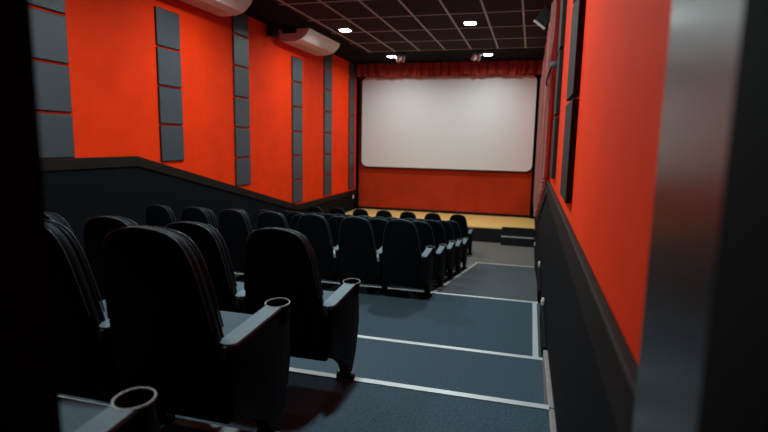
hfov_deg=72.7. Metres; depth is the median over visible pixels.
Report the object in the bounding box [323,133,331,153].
acoustic panel
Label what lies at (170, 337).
chair
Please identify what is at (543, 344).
baseboard
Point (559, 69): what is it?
acoustic panel
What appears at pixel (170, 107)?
acoustic panel
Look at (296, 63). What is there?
acoustic panel
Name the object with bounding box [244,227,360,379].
chair
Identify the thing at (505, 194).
wall
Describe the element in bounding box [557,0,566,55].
acoustic panel
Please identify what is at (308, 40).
air conditioner
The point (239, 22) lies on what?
acoustic panel
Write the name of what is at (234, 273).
trim
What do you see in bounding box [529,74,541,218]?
drape
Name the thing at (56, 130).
acoustic panel
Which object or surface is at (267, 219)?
chair
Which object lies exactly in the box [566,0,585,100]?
acoustic panel
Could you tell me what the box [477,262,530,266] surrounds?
trim
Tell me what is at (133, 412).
chair
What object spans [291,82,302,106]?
acoustic panel
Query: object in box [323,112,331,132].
acoustic panel
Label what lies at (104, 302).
seat cushion
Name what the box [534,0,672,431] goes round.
wall
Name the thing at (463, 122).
screen
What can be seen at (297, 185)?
acoustic panel
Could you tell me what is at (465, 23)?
diffuser
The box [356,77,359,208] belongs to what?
drape
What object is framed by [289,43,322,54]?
grille
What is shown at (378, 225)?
chair
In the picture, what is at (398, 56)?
spotlight
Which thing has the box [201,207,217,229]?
chair
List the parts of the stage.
panel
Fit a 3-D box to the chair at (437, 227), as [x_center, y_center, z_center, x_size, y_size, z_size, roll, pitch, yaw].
[0.726,0.459,7.287,0.505,0.896,0.602,3,9,15]
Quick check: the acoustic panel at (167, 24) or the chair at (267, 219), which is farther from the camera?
the acoustic panel at (167, 24)
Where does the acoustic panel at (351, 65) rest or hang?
attached to the wall at (117, 169)
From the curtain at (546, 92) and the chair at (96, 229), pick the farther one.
the curtain at (546, 92)
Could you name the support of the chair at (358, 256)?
on the floor
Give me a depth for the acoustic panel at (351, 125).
14.46 m
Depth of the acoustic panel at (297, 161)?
11.25 m
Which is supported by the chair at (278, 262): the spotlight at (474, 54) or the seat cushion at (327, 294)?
the seat cushion at (327, 294)
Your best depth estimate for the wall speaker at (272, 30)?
9.62 m
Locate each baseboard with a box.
[537,267,540,302]
[540,305,546,357]
[542,350,556,431]
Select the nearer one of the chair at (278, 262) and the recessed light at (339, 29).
the chair at (278, 262)
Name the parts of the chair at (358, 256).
backrest, panel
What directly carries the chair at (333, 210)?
on the floor
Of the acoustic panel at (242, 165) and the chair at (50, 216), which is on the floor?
the chair at (50, 216)
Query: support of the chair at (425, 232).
on the floor
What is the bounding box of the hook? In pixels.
[545,61,556,85]
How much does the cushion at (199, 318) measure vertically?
0.544 m
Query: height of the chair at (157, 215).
0.896 m
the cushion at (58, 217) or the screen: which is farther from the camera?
the screen
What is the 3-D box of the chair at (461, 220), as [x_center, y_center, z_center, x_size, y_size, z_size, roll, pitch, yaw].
[1.607,0.374,10.948,0.505,0.896,0.602,3,9,15]
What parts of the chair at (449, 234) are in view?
backrest, panel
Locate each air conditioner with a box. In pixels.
[180,0,251,16]
[279,28,339,55]
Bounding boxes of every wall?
[0,0,767,431]
[30,0,356,253]
[358,75,537,217]
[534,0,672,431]
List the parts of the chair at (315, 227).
backrest, panel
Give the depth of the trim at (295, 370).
2.78 m
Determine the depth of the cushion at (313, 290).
2.53 m
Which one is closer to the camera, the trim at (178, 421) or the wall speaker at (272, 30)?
the trim at (178, 421)
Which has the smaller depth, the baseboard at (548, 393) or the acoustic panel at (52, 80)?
the baseboard at (548, 393)
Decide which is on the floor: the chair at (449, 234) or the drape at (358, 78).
the chair at (449, 234)
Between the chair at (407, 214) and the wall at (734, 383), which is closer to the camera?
the wall at (734, 383)
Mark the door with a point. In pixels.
(704, 35)
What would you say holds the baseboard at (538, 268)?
attached to the wall at (592, 251)
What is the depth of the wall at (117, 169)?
7.60 m
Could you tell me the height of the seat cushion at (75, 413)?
0.100 m
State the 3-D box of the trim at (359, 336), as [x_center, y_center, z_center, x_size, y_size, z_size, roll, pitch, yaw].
[-1.296,0.875,4.318,5.000,0.034,0.043,3,9,15]
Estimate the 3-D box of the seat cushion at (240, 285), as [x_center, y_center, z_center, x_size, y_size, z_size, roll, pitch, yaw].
[-0.906,0.485,3.045,0.410,0.100,0.440,3,9,15]
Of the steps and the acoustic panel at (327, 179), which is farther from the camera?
the acoustic panel at (327, 179)
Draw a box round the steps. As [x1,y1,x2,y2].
[501,227,533,246]
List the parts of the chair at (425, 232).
backrest, panel, armrest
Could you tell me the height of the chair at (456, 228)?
0.896 m
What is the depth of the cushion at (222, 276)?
2.67 m
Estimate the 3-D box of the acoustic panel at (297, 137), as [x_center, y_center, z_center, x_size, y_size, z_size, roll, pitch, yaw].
[-1.861,-1.558,11.215,0.027,0.489,0.500,3,9,15]
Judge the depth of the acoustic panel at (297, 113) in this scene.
11.11 m
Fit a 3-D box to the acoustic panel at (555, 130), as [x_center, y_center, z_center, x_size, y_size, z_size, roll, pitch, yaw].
[1.430,-0.572,4.381,0.030,0.489,0.480,3,9,15]
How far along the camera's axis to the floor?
3.53 m
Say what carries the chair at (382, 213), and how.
on the floor
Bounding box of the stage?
[346,208,534,242]
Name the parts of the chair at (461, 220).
backrest, panel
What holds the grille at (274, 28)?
attached to the wall speaker at (272, 30)
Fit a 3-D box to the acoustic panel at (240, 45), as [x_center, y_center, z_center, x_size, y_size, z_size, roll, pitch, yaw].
[-2.432,-2.799,8.870,0.027,0.489,0.490,3,9,15]
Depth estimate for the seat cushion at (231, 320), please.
2.15 m
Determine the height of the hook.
0.104 m
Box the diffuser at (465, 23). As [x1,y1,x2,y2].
[464,22,475,24]
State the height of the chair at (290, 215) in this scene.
0.896 m
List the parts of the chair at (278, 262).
backrest, armrest, panel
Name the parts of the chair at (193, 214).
backrest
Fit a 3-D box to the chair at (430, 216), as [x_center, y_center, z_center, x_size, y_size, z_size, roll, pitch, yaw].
[1.101,0.344,11.086,0.505,0.896,0.602,3,9,15]
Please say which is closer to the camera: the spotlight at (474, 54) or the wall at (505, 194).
the spotlight at (474, 54)
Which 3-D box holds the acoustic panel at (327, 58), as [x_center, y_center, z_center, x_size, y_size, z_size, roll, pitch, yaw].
[-1.349,-3.762,12.602,0.027,0.367,0.510,3,9,15]
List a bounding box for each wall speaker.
[267,24,277,37]
[533,5,550,29]
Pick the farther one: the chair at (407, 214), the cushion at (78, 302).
the chair at (407, 214)
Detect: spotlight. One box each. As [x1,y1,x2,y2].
[396,53,405,62]
[470,51,481,60]
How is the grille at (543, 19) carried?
attached to the wall speaker at (542, 20)
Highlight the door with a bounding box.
[632,0,743,431]
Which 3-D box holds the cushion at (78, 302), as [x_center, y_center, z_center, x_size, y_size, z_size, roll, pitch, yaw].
[-1.209,0.271,1.914,0.416,0.544,0.143,3,9,15]
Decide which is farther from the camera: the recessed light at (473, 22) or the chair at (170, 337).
the recessed light at (473, 22)
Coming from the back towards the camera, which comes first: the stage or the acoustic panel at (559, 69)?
the stage
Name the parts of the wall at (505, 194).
skirting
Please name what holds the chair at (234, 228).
on the floor
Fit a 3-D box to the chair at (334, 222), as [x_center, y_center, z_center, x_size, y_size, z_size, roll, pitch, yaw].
[-0.445,0.408,6.720,0.505,0.896,0.602,3,9,15]
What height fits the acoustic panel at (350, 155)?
0.489 m
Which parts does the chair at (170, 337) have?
backrest, armrest, panel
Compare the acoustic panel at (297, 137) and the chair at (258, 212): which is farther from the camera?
the acoustic panel at (297, 137)
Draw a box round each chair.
[46,212,77,244]
[46,219,174,423]
[60,387,159,431]
[83,216,137,300]
[101,226,290,431]
[145,204,175,227]
[164,221,245,313]
[181,207,234,270]
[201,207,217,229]
[218,209,250,269]
[231,208,251,229]
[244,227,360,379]
[255,210,269,229]
[256,211,288,229]
[286,212,303,228]
[290,214,303,230]
[297,214,346,286]
[307,206,322,212]
[321,214,335,221]
[328,216,345,246]
[330,208,345,214]
[338,216,388,292]
[352,209,368,215]
[368,218,388,249]
[376,210,391,217]
[382,219,434,296]
[400,211,415,218]
[411,221,446,287]
[424,213,440,219]
[424,220,455,279]
[436,220,462,273]
[445,220,468,269]
[450,214,473,254]
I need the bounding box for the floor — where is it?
[59,241,554,431]
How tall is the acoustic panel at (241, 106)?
0.489 m
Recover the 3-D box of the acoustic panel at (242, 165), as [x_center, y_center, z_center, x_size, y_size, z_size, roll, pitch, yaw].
[-2.471,-0.778,9.163,0.027,0.471,0.490,3,9,15]
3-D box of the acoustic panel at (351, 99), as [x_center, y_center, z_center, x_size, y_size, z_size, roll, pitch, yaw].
[-0.890,-3.043,14.429,0.027,0.489,0.450,3,9,15]
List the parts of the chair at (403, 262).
backrest, panel, armrest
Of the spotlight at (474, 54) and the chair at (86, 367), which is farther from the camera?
the spotlight at (474, 54)
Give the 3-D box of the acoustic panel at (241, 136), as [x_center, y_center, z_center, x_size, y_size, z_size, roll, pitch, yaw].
[-2.461,-1.276,9.091,0.027,0.489,0.490,3,9,15]
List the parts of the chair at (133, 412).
armrest, panel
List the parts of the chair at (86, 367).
backrest, armrest, panel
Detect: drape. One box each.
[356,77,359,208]
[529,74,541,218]
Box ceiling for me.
[243,0,552,63]
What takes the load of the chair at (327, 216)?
on the floor
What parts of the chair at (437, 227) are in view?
backrest, panel, armrest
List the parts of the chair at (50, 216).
backrest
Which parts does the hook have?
knob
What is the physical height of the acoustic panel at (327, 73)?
0.489 m
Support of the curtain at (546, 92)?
attached to the wall at (592, 251)
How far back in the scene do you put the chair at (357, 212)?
11.18 m
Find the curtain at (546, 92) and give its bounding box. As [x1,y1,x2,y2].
[533,0,559,216]
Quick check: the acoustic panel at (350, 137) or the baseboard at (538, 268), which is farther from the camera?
the acoustic panel at (350, 137)
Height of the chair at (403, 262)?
0.896 m
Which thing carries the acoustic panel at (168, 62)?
attached to the wall at (117, 169)
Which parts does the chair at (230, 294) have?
panel, armrest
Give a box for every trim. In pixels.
[60,396,252,431]
[234,273,537,303]
[289,367,548,409]
[357,335,542,360]
[432,262,477,291]
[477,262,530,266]
[532,303,538,356]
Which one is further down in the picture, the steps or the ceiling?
the steps
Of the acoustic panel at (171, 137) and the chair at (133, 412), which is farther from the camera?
the acoustic panel at (171, 137)
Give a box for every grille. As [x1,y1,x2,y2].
[181,0,227,14]
[272,26,277,35]
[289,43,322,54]
[536,7,550,26]
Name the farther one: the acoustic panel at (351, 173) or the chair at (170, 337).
the acoustic panel at (351, 173)
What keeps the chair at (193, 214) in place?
on the floor
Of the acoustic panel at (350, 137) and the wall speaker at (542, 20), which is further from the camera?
the acoustic panel at (350, 137)
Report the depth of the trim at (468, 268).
7.40 m
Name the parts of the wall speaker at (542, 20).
trim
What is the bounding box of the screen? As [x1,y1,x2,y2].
[361,74,537,172]
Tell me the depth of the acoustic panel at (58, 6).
5.37 m
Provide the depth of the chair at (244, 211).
7.74 m
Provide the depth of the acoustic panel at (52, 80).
5.44 m
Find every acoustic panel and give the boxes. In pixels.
[30,0,65,13]
[31,7,68,63]
[35,61,71,112]
[38,113,74,158]
[154,6,180,50]
[156,47,181,87]
[158,86,182,124]
[159,125,183,161]
[232,14,248,37]
[232,34,248,67]
[233,66,249,97]
[234,97,249,127]
[234,128,250,156]
[235,158,250,185]
[291,56,301,82]
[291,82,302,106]
[292,107,302,130]
[292,132,302,154]
[292,156,302,179]
[292,179,302,202]
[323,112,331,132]
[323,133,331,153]
[323,154,331,174]
[323,175,331,195]
[324,54,331,69]
[324,68,331,90]
[324,90,331,111]
[348,115,354,133]
[348,134,353,151]
[348,153,353,170]
[348,171,353,188]
[349,62,354,77]
[349,77,354,96]
[349,96,354,114]
[550,117,558,178]
[553,50,563,116]
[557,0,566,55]
[560,99,578,203]
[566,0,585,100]
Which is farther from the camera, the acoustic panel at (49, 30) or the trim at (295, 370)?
the acoustic panel at (49, 30)
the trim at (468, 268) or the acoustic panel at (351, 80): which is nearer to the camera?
the trim at (468, 268)
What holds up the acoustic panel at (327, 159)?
attached to the wall at (117, 169)
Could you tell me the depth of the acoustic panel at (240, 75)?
8.90 m
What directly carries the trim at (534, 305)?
attached to the floor
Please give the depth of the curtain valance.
13.81 m
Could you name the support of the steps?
on the floor
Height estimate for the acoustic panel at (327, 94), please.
0.489 m
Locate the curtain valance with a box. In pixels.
[355,60,542,77]
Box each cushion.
[47,221,105,322]
[49,213,70,234]
[60,397,108,431]
[100,300,107,319]
[174,232,223,338]
[210,227,236,292]
[218,311,251,336]
[236,282,243,292]
[304,237,323,301]
[323,290,333,301]
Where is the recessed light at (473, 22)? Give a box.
[463,20,476,24]
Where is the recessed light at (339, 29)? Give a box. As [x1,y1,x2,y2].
[338,28,351,31]
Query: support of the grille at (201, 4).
attached to the air conditioner at (222, 8)
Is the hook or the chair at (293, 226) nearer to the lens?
the hook
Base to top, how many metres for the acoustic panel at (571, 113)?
0.489 m
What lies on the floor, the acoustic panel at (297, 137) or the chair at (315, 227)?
the chair at (315, 227)
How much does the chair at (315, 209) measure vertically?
0.896 m
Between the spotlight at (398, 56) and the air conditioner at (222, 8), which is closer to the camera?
the air conditioner at (222, 8)
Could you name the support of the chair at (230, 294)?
on the floor
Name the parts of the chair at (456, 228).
backrest, panel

